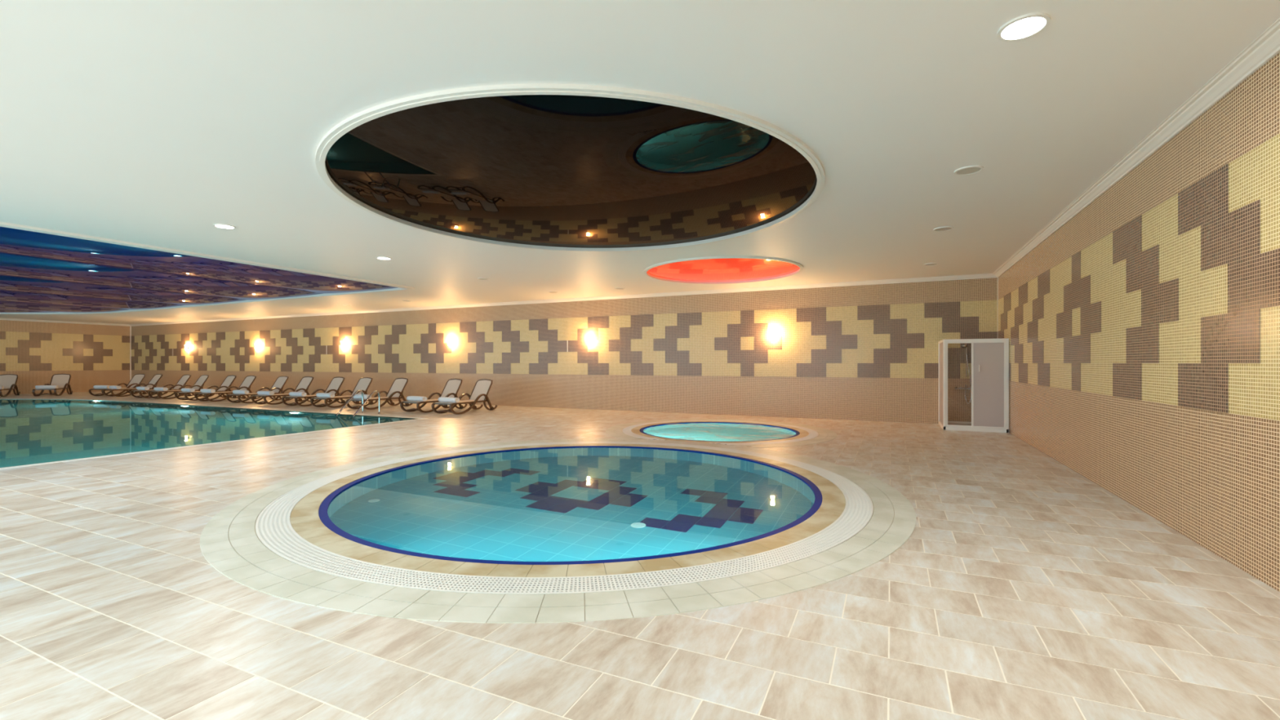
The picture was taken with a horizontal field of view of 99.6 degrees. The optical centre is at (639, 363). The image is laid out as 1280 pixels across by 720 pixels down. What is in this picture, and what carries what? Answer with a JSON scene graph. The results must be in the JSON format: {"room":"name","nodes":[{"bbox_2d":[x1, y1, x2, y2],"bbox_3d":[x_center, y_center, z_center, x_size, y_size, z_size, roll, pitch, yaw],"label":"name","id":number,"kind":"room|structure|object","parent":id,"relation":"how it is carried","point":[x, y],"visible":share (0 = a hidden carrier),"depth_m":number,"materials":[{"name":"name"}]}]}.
{"room":"indoor swimming pool","nodes":[
{"label":"indoor swimming pool","id":0,"kind":"room"},
{"bbox_2d":[0,320,129,395],"bbox_3d":[-29.024,-0.282,19.302,0.207,3.466,16.970,0,0,25],"label":"wall","id":1,"kind":"structure","parent":0,"point":[92,354],"depth_m":24.80,"materials":[{"name":"beige tile"}]},
{"bbox_2d":[0,318,130,326],"bbox_3d":[-28.838,-1.875,19.326,0.125,0.080,16.770,0,0,25],"label":"trim","id":2,"kind":"structure","parent":1,"relation":"attached to","point":[9,319],"depth_m":24.69,"materials":[{"name":"white paint"}]},
{"bbox_2d":[131,277,997,423],"bbox_3d":[-8.799,-0.282,19.373,36.836,3.466,0.209,0,0,25],"label":"wall","id":3,"kind":"structure","parent":0,"point":[864,352],"depth_m":15.04,"materials":[{"name":"beige tile"}]},
{"bbox_2d":[129,326,131,380],"bbox_3d":[-25.355,-0.242,26.935,0.035,3.185,0.035,0,0,25],"label":"trim","id":4,"kind":"structure","parent":3,"relation":"attached to","point":[130,326],"depth_m":26.92,"materials":[{"name":"white paint"}]},
{"bbox_2d":[448,338,452,345],"bbox_3d":[-6.341,-0.710,18.044,0.104,0.220,0.142,0,0,25],"label":"wall lamp","id":5,"kind":"object","parent":3,"relation":"attached to","point":[450,342],"visible":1,"depth_m":17.99,"materials":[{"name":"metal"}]},
{"bbox_2d":[128,273,996,326],"bbox_3d":[-8.866,-1.875,19.230,36.436,0.080,0.125,0,0,25],"label":"trim","id":6,"kind":"structure","parent":3,"relation":"attached to","point":[986,275],"depth_m":15.07,"materials":[{"name":"white paint"}]},
{"bbox_2d":[586,334,591,342],"bbox_3d":[-1.498,-0.710,15.795,0.104,0.220,0.142,0,0,25],"label":"wall lamp","id":7,"kind":"object","parent":3,"relation":"attached to","point":[588,339],"visible":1,"depth_m":15.74,"materials":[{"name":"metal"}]},
{"bbox_2d":[770,330,775,339],"bbox_3d":[3.326,-0.710,13.556,0.104,0.220,0.142,0,0,25],"label":"wall lamp","id":8,"kind":"object","parent":3,"relation":"attached to","point":[773,335],"visible":1,"depth_m":13.51,"materials":[{"name":"glass"}]},
{"bbox_2d":[954,343,971,404],"bbox_3d":[7.044,0.234,11.764,0.349,1.308,0.260,0,0,25],"label":"shower","id":9,"kind":"object","parent":3,"relation":"attached to","point":[965,388],"visible":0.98,"depth_m":11.78,"materials":[{"name":"metal"}]},
{"bbox_2d":[0,0,1279,324],"bbox_3d":[-12.371,-1.940,11.681,36.836,0.050,17.170,0,0,25],"label":"ceiling","id":10,"kind":"structure","parent":0,"point":[160,123],"depth_m":4.04,"materials":[{"name":"paint"}]},
{"bbox_2d":[0,222,414,314],"bbox_3d":[-18.317,-1.885,12.815,22.150,0.100,12.390,0,0,25],"label":"ceiling panel","id":11,"kind":"object","parent":10,"relation":"attached to","point":[43,271],"visible":1,"depth_m":12.02,"materials":[{"name":"blue mirror"}]},
{"bbox_2d":[213,223,235,229],"bbox_3d":[-5.799,-1.909,7.554,0.250,0.012,0.250,0,0,25],"label":"recessed light","id":12,"kind":"object","parent":10,"relation":"in","point":[218,225],"visible":1,"depth_m":7.55,"materials":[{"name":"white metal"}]},
{"bbox_2d":[215,225,233,228],"bbox_3d":[-5.799,-1.911,7.554,0.210,0.007,0.210,0,0,25],"label":"diffuser","id":13,"kind":"object","parent":12,"relation":"attached to","point":[218,226],"depth_m":7.55,"materials":[{"name":"white plastic"}]},
{"bbox_2d":[376,256,391,259],"bbox_3d":[-4.662,-1.909,9.854,0.250,0.012,0.250,0,0,25],"label":"recessed light","id":14,"kind":"object","parent":10,"relation":"in","point":[379,257],"visible":1,"depth_m":9.85,"materials":[{"name":"white metal"}]},
{"bbox_2d":[477,277,488,279],"bbox_3d":[-3.551,-1.909,12.264,0.250,0.012,0.250,0,0,25],"label":"recessed light","id":15,"kind":"object","parent":10,"relation":"in","point":[479,278],"visible":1,"depth_m":12.23,"materials":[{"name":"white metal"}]},
{"bbox_2d":[315,83,825,251],"bbox_3d":[-0.681,-1.865,6.432,5.450,0.140,5.450,0,0,25],"label":"trim ring","id":16,"kind":"object","parent":10,"relation":"attached to","point":[536,164],"visible":1,"depth_m":5.17,"materials":[{"name":"white paint"}]},
{"bbox_2d":[643,255,803,284],"bbox_3d":[1.706,-1.900,11.291,3.260,0.070,3.260,0,0,25],"label":"ceiling recess","id":17,"kind":"object","parent":10,"relation":"attached to","point":[733,268],"visible":1,"depth_m":10.94,"materials":[{"name":"red paint"}]},
{"bbox_2d":[924,262,938,266],"bbox_3d":[5.626,-1.909,10.450,0.250,0.012,0.250,0,0,25],"label":"recessed light","id":18,"kind":"object","parent":10,"relation":"in","point":[928,264],"visible":1,"depth_m":10.41,"materials":[{"name":"white metal"}]},
{"bbox_2d":[933,226,953,231],"bbox_3d":[4.319,-1.909,7.705,0.250,0.012,0.250,0,0,25],"label":"recessed light","id":19,"kind":"object","parent":10,"relation":"in","point":[947,228],"visible":1,"depth_m":7.69,"materials":[{"name":"white metal"}]},
{"bbox_2d":[935,227,951,231],"bbox_3d":[4.319,-1.911,7.705,0.210,0.007,0.210,0,0,25],"label":"diffuser","id":20,"kind":"object","parent":19,"relation":"attached to","point":[937,228],"depth_m":7.69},
{"bbox_2d":[954,165,983,175],"bbox_3d":[3.258,-1.909,5.364,0.250,0.012,0.250,0,0,25],"label":"recessed light","id":21,"kind":"object","parent":10,"relation":"in","point":[970,170],"visible":1,"depth_m":5.35,"materials":[{"name":"white metal"}]},
{"bbox_2d":[956,167,981,174],"bbox_3d":[3.258,-1.911,5.364,0.210,0.007,0.210,0,0,25],"label":"diffuser","id":22,"kind":"object","parent":21,"relation":"attached to","point":[963,171],"depth_m":5.37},
{"bbox_2d":[996,12,1050,41],"bbox_3d":[2.181,-1.909,3.080,0.250,0.012,0.250,0,0,25],"label":"recessed light","id":23,"kind":"object","parent":10,"relation":"in","point":[1025,26],"visible":1,"depth_m":3.07,"materials":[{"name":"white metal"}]},
{"bbox_2d":[1000,17,1046,39],"bbox_3d":[2.181,-1.911,3.080,0.210,0.007,0.210,0,0,25],"label":"diffuser","id":24,"kind":"object","parent":23,"relation":"attached to","point":[1019,28],"depth_m":3.07,"materials":[{"name":"white plastic"}]},
{"bbox_2d":[0,390,1279,719],"bbox_3d":[-12.371,1.411,11.681,36.836,0.122,17.170,0,0,25],"label":"floor","id":25,"kind":"structure","parent":0,"point":[1021,587],"depth_m":2.77,"materials":[{"name":"tile"}]},
{"bbox_2d":[0,373,20,396],"bbox_3d":[-26.069,0.903,22.036,0.675,0.895,1.899,0,0,-32],"label":"sun lounger","id":26,"kind":"object","parent":25,"relation":"on","point":[9,381],"visible":1,"depth_m":22.54,"materials":[{"name":"brown plastic"}]},
{"bbox_2d":[32,373,72,395],"bbox_3d":[-24.658,0.903,22.784,0.675,0.895,1.899,0,0,-30],"label":"sun lounger","id":27,"kind":"object","parent":25,"relation":"on","point":[62,380],"visible":0.92,"depth_m":23.21,"materials":[{"name":"brown plastic"}]},
{"bbox_2d":[35,385,57,388],"bbox_3d":[-24.301,0.974,22.168,0.620,0.140,0.170,0,0,-31],"label":"rolled towel","id":28,"kind":"object","parent":27,"relation":"on","point":[36,386],"visible":1,"depth_m":22.12,"materials":[{"name":"white fabric"}]},
{"bbox_2d":[88,373,149,395],"bbox_3d":[-21.918,0.903,22.866,0.675,0.895,1.899,0,0,9],"label":"sun lounger","id":29,"kind":"object","parent":25,"relation":"on","point":[137,379],"visible":0.69,"depth_m":23.32,"materials":[{"name":"brown plastic"}]},
{"bbox_2d":[93,385,110,388],"bbox_3d":[-22.026,0.974,22.158,0.620,0.140,0.170,0,0,6],"label":"rolled towel","id":30,"kind":"object","parent":29,"relation":"on","point":[94,386],"visible":0.97,"depth_m":22.10,"materials":[{"name":"white fabric"}]},
{"bbox_2d":[102,373,168,396],"bbox_3d":[-20.905,0.903,22.480,0.675,0.895,1.899,0,0,24],"label":"sun lounger","id":31,"kind":"object","parent":25,"relation":"on","point":[157,377],"visible":0.7,"depth_m":22.67,"materials":[{"name":"brown plastic"}]},
{"bbox_2d":[109,385,121,389],"bbox_3d":[-21.186,0.974,21.844,0.620,0.140,0.170,0,0,26],"label":"rolled towel","id":32,"kind":"object","parent":31,"relation":"on","point":[116,387],"visible":1,"depth_m":21.74,"materials":[{"name":"white fabric"}]},
{"bbox_2d":[130,373,195,398],"bbox_3d":[-18.924,0.903,21.561,0.675,0.895,1.899,0,0,24],"label":"sun lounger","id":33,"kind":"object","parent":25,"relation":"on","point":[183,380],"visible":0.7,"depth_m":21.81,"materials":[{"name":"brown plastic"}]},
{"bbox_2d":[136,386,149,390],"bbox_3d":[-19.211,0.974,20.911,0.620,0.140,0.170,0,0,25],"label":"rolled towel","id":34,"kind":"object","parent":33,"relation":"on","point":[140,388],"visible":1,"depth_m":20.82,"materials":[{"name":"white fabric"}]},
{"bbox_2d":[147,374,213,399],"bbox_3d":[-17.753,0.903,21.017,0.675,0.895,1.899,0,0,24],"label":"sun lounger","id":35,"kind":"object","parent":25,"relation":"on","point":[202,379],"visible":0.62,"depth_m":21.22,"materials":[{"name":"brown plastic"}]},
{"bbox_2d":[153,386,168,391],"bbox_3d":[-18.043,0.974,20.374,0.620,0.140,0.170,0,0,23],"label":"rolled towel","id":36,"kind":"object","parent":35,"relation":"on","point":[157,388],"visible":1,"depth_m":20.30,"materials":[{"name":"white fabric"}]},
{"bbox_2d":[174,374,237,400],"bbox_3d":[-16.092,0.903,20.246,0.675,0.895,1.899,0,0,24],"label":"sun lounger","id":37,"kind":"object","parent":25,"relation":"on","point":[228,380],"visible":0.66,"depth_m":20.57,"materials":[{"name":"brown plastic"}]},
{"bbox_2d":[181,387,195,391],"bbox_3d":[-16.380,0.974,19.603,0.620,0.140,0.170,0,0,27],"label":"rolled towel","id":38,"kind":"object","parent":37,"relation":"on","point":[184,389],"visible":1,"depth_m":19.50,"materials":[{"name":"white fabric"}]},
{"bbox_2d":[0,398,427,469],"bbox_3d":[-17.642,2.047,12.700,22.160,1.406,11.440,0,0,25],"label":"swimming pool","id":39,"kind":"object","parent":25,"relation":"in","point":[33,431],"visible":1,"depth_m":11.81,"materials":[{"name":"tile"}]},
{"bbox_2d":[61,399,411,418],"bbox_3d":[-17.642,2.052,12.700,21.900,1.396,11.180,0,0,25],"label":"basin","id":40,"kind":"object","parent":39,"relation":"in","point":[77,408],"depth_m":14.92,"materials":[{"name":"tile"}]},
{"bbox_2d":[335,390,380,416],"bbox_3d":[-7.457,1.489,14.336,0.730,1.522,0.854,0,0,25],"label":"pool ladder","id":41,"kind":"object","parent":39,"relation":"attached to","point":[361,391],"visible":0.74,"depth_m":14.45,"materials":[{"name":"metal"}]},
{"bbox_2d":[194,375,261,401],"bbox_3d":[-14.946,0.903,19.713,0.675,0.895,1.899,0,0,23],"label":"sun lounger","id":42,"kind":"object","parent":25,"relation":"on","point":[248,380],"visible":0.77,"depth_m":19.99,"materials":[{"name":"brown plastic"}]},
{"bbox_2d":[200,388,215,392],"bbox_3d":[-15.223,0.974,19.060,0.620,0.140,0.170,0,0,24],"label":"rolled towel","id":43,"kind":"object","parent":42,"relation":"on","point":[202,390],"visible":1,"depth_m":18.98,"materials":[{"name":"white fabric"}]},
{"bbox_2d":[226,375,293,403],"bbox_3d":[-13.209,0.903,18.907,0.675,0.895,1.899,0,0,24],"label":"sun lounger","id":44,"kind":"object","parent":25,"relation":"on","point":[280,382],"visible":0.65,"depth_m":19.21,"materials":[{"name":"brown plastic"}]},
{"bbox_2d":[232,390,248,394],"bbox_3d":[-13.484,0.974,18.275,0.620,0.140,0.170,0,0,22],"label":"rolled towel","id":45,"kind":"object","parent":44,"relation":"on","point":[237,392],"visible":1,"depth_m":18.19,"materials":[{"name":"white fabric"}]},
{"bbox_2d":[251,376,318,404],"bbox_3d":[-11.952,0.903,18.324,0.675,0.895,1.899,0,0,23],"label":"sun lounger","id":46,"kind":"object","parent":25,"relation":"on","point":[304,383],"visible":0.7,"depth_m":18.61,"materials":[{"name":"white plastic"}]},
{"bbox_2d":[257,391,274,395],"bbox_3d":[-12.230,0.974,17.674,0.620,0.140,0.170,0,0,22],"label":"rolled towel","id":47,"kind":"object","parent":46,"relation":"on","point":[260,393],"visible":1,"depth_m":17.59,"materials":[{"name":"white fabric"}]},
{"bbox_2d":[281,376,346,406],"bbox_3d":[-10.508,0.903,17.654,0.675,0.895,1.899,0,0,24],"label":"sun lounger","id":48,"kind":"object","parent":25,"relation":"on","point":[335,384],"visible":0.78,"depth_m":17.95,"materials":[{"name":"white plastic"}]},
{"bbox_2d":[288,391,306,396],"bbox_3d":[-10.781,0.974,17.044,0.620,0.140,0.170,0,0,24],"label":"rolled towel","id":49,"kind":"object","parent":48,"relation":"on","point":[291,393],"visible":1,"depth_m":16.96,"materials":[{"name":"white fabric"}]},
{"bbox_2d":[310,377,377,408],"bbox_3d":[-9.279,0.903,17.082,0.675,0.895,1.899,0,0,23],"label":"sun lounger","id":50,"kind":"object","parent":25,"relation":"on","point":[363,384],"visible":0.69,"depth_m":17.45,"materials":[{"name":"brown plastic"}]},
{"bbox_2d":[315,392,334,397],"bbox_3d":[-9.554,0.974,16.429,0.620,0.140,0.170,0,0,23],"label":"rolled towel","id":51,"kind":"object","parent":50,"relation":"on","point":[318,394],"visible":1,"depth_m":16.36,"materials":[{"name":"white fabric"}]},
{"bbox_2d":[346,377,413,409],"bbox_3d":[-7.830,0.903,16.410,0.675,0.895,1.899,0,0,24],"label":"sun lounger","id":52,"kind":"object","parent":25,"relation":"on","point":[396,390],"visible":0.87,"depth_m":16.75,"materials":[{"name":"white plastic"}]},
{"bbox_2d":[352,394,371,399],"bbox_3d":[-8.112,0.974,15.774,0.620,0.140,0.170,0,0,25],"label":"rolled towel","id":53,"kind":"object","parent":52,"relation":"on","point":[356,396],"visible":0.6,"depth_m":15.69,"materials":[{"name":"white fabric"}]},
{"bbox_2d":[400,378,467,413],"bbox_3d":[-5.837,0.903,15.485,0.675,0.895,1.899,0,0,25],"label":"sun lounger","id":54,"kind":"object","parent":25,"relation":"on","point":[452,386],"visible":0.75,"depth_m":15.85,"materials":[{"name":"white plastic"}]},
{"bbox_2d":[406,395,426,401],"bbox_3d":[-6.132,0.974,14.866,0.620,0.140,0.170,0,0,26],"label":"rolled towel","id":55,"kind":"object","parent":54,"relation":"on","point":[420,398],"visible":1,"depth_m":14.78,"materials":[{"name":"white fabric"}]},
{"bbox_2d":[431,378,497,414],"bbox_3d":[-4.802,0.903,15.005,0.675,0.895,1.899,0,0,24],"label":"sun lounger","id":56,"kind":"object","parent":25,"relation":"on","point":[479,393],"visible":0.94,"depth_m":15.34,"materials":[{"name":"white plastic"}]},
{"bbox_2d":[438,396,459,402],"bbox_3d":[-5.082,0.974,14.388,0.620,0.140,0.170,0,0,26],"label":"rolled towel","id":57,"kind":"object","parent":56,"relation":"on","point":[443,399],"visible":1,"depth_m":14.31,"materials":[{"name":"white fabric"}]},
{"bbox_2d":[200,438,915,623],"bbox_3d":[-0.659,1.747,6.227,6.835,0.806,6.835,0,0,-20],"label":"pool","id":58,"kind":"object","parent":25,"relation":"in","point":[555,531],"visible":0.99,"depth_m":4.36,"materials":[{"name":"teal liquid"}]},
{"bbox_2d":[605,418,837,448],"bbox_3d":[1.625,1.697,10.988,4.579,0.706,4.282,0,0,25],"label":"pool","id":59,"kind":"object","parent":25,"relation":"in","point":[741,433],"visible":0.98,"depth_m":10.67,"materials":[{"name":"teal liquid"}]},
{"bbox_2d":[938,337,1008,432],"bbox_3d":[6.895,0.435,11.263,1.112,1.830,1.278,0,0,25],"label":"cabin","id":60,"kind":"object","parent":25,"relation":"on","point":[989,357],"visible":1,"depth_m":10.65,"materials":[{"name":"white metal"}]},
{"bbox_2d":[938,420,1008,432],"bbox_3d":[6.899,1.315,11.272,1.112,0.070,1.258,0,0,25],"label":"shower tray","id":61,"kind":"object","parent":60,"relation":"attached to","point":[952,425],"depth_m":10.77,"materials":[{"name":"white ceramic"}]},
{"bbox_2d":[997,52,1279,591],"bbox_3d":[4.199,-0.282,3.878,0.207,3.466,16.970,0,0,25],"label":"wall","id":62,"kind":"structure","parent":0,"point":[1143,333],"depth_m":4.35,"materials":[{"name":"beige tile"}]},
{"bbox_2d":[992,17,1279,277],"bbox_3d":[4.096,-1.875,4.035,0.125,0.080,16.770,0,0,25],"label":"trim","id":63,"kind":"structure","parent":62,"relation":"attached to","point":[1266,46],"depth_m":4.23,"materials":[{"name":"white paint"}]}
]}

